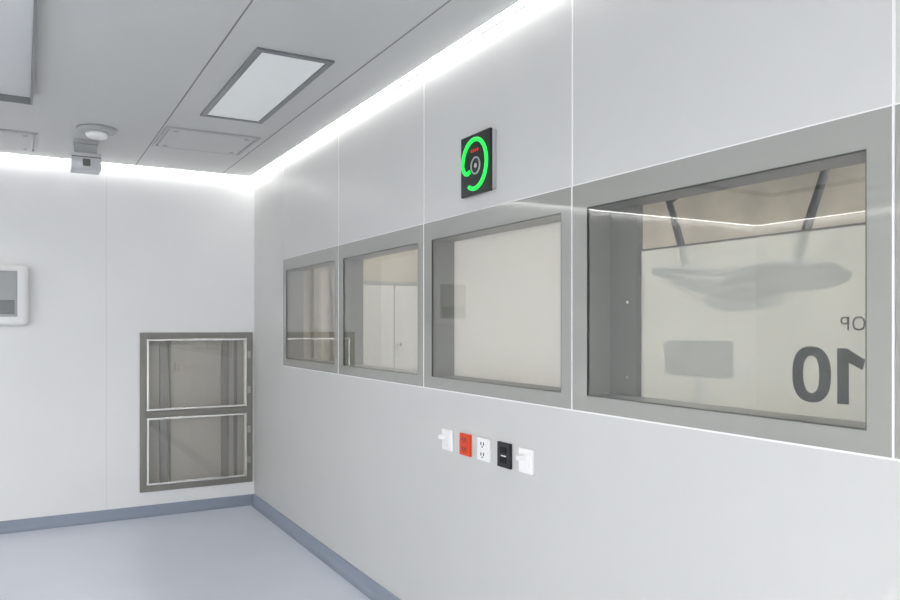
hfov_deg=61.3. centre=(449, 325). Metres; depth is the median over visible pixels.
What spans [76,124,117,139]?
smoke detector
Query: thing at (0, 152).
strip light
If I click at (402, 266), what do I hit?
wall
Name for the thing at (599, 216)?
window
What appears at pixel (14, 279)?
wall dispenser
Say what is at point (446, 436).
light switch
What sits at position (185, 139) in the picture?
cover
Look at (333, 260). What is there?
gasket
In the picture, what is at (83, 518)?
baseboard
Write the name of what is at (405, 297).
leaf
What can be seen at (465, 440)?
power outlet
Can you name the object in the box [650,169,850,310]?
lamp
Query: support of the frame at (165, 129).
attached to the ceiling
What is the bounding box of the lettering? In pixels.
[792,346,864,404]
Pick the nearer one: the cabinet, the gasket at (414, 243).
the gasket at (414, 243)
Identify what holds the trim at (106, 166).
attached to the wall at (180, 244)
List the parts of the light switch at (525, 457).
lever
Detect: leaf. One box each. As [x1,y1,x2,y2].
[363,285,393,367]
[394,285,417,370]
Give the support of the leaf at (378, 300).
attached to the wall at (402, 266)
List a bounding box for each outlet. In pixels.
[459,433,471,456]
[477,437,490,462]
[497,441,511,469]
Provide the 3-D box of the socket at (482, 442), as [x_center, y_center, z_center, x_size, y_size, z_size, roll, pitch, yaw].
[0.151,0.548,3.504,0.005,0.036,0.044,0,0,-29]
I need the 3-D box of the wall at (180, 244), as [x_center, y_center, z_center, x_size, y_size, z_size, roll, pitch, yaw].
[-4.761,0.140,5.398,7.005,3.000,0.120,0,0,-29]
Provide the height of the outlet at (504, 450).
0.112 m
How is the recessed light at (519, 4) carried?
in the ceiling
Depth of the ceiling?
3.90 m
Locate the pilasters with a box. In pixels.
[311,265,334,360]
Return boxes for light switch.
[438,428,452,451]
[516,447,533,474]
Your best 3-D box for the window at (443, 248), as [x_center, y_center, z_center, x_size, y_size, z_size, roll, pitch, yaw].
[-0.378,-0.107,4.625,0.128,0.865,3.742,0,0,-29]
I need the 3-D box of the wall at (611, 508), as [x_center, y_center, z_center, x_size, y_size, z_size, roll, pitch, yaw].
[0.611,0.140,2.858,0.140,3.000,9.580,0,0,-29]
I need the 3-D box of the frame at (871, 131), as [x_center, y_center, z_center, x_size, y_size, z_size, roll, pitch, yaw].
[0.787,-0.107,2.412,0.014,0.865,1.242,0,0,-29]
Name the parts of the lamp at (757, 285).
arm, arm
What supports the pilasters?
attached to the wall at (402, 266)
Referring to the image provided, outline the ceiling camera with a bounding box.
[70,138,100,174]
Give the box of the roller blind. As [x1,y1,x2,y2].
[454,221,560,386]
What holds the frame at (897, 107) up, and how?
attached to the wall at (611, 508)
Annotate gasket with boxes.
[286,260,334,364]
[343,243,417,374]
[432,213,560,392]
[587,149,866,430]
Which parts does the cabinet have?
door interior, door interior, door trim, door trim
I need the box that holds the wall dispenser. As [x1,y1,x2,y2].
[0,264,28,325]
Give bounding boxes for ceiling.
[0,0,517,175]
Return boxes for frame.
[0,129,37,151]
[152,126,260,155]
[200,47,334,123]
[283,246,337,373]
[339,224,422,386]
[363,281,417,285]
[424,187,570,408]
[573,106,891,457]
[895,104,899,458]
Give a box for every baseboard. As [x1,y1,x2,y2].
[0,494,253,533]
[251,494,400,599]
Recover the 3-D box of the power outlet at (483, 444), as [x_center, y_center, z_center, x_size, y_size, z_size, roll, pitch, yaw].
[0.155,0.572,3.507,0.016,0.105,0.105,0,0,-29]
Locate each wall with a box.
[0,154,253,520]
[254,0,899,599]
[303,249,417,360]
[643,163,864,421]
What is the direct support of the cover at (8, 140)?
attached to the frame at (35, 134)
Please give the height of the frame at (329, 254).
0.865 m
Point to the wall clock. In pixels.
(478, 150)
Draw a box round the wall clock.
[461,127,495,198]
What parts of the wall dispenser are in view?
inset panel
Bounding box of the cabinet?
[140,332,252,492]
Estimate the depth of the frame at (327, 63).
4.16 m
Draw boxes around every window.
[288,214,560,390]
[590,152,864,428]
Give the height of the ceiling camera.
0.225 m
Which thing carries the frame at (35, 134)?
attached to the ceiling
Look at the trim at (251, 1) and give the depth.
4.05 m
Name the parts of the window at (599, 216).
rear sash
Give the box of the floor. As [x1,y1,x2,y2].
[0,505,370,599]
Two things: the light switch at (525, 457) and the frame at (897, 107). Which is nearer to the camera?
the frame at (897, 107)
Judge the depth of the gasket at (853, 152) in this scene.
2.16 m
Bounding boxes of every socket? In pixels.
[480,440,484,448]
[480,450,484,458]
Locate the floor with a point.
(234, 553)
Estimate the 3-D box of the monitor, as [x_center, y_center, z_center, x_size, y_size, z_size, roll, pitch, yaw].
[1.383,0.860,4.165,0.400,1.560,0.460,0,0,-29]
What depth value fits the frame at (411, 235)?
4.44 m
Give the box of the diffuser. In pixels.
[207,53,323,120]
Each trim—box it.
[106,166,106,509]
[135,0,450,173]
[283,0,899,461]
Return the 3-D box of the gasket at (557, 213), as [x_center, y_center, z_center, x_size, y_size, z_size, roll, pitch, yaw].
[0.178,-0.091,3.491,0.012,0.714,1.093,0,0,-29]
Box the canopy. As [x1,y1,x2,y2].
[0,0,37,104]
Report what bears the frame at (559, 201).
attached to the wall at (611, 508)
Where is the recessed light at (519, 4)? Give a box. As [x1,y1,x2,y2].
[248,0,534,177]
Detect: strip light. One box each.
[0,152,69,160]
[101,162,248,177]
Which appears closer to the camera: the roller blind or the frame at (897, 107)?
the frame at (897, 107)
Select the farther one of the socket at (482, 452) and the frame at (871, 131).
the socket at (482, 452)
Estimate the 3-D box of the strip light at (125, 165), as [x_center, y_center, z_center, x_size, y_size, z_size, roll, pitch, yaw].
[-2.368,-1.357,6.622,1.221,0.006,0.071,0,0,-29]
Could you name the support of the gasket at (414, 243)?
attached to the window
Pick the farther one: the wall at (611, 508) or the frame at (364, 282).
the frame at (364, 282)
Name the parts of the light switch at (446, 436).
lever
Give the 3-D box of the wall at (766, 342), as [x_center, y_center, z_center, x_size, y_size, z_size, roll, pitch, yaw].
[3.053,0.140,4.888,0.120,3.000,10.720,0,0,-29]
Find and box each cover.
[0,131,32,150]
[157,128,254,154]
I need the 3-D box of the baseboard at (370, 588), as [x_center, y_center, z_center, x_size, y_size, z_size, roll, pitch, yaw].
[0.530,1.593,2.812,0.045,0.093,9.580,0,0,-29]
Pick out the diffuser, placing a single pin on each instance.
(270, 78)
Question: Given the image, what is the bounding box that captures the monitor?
[664,340,732,403]

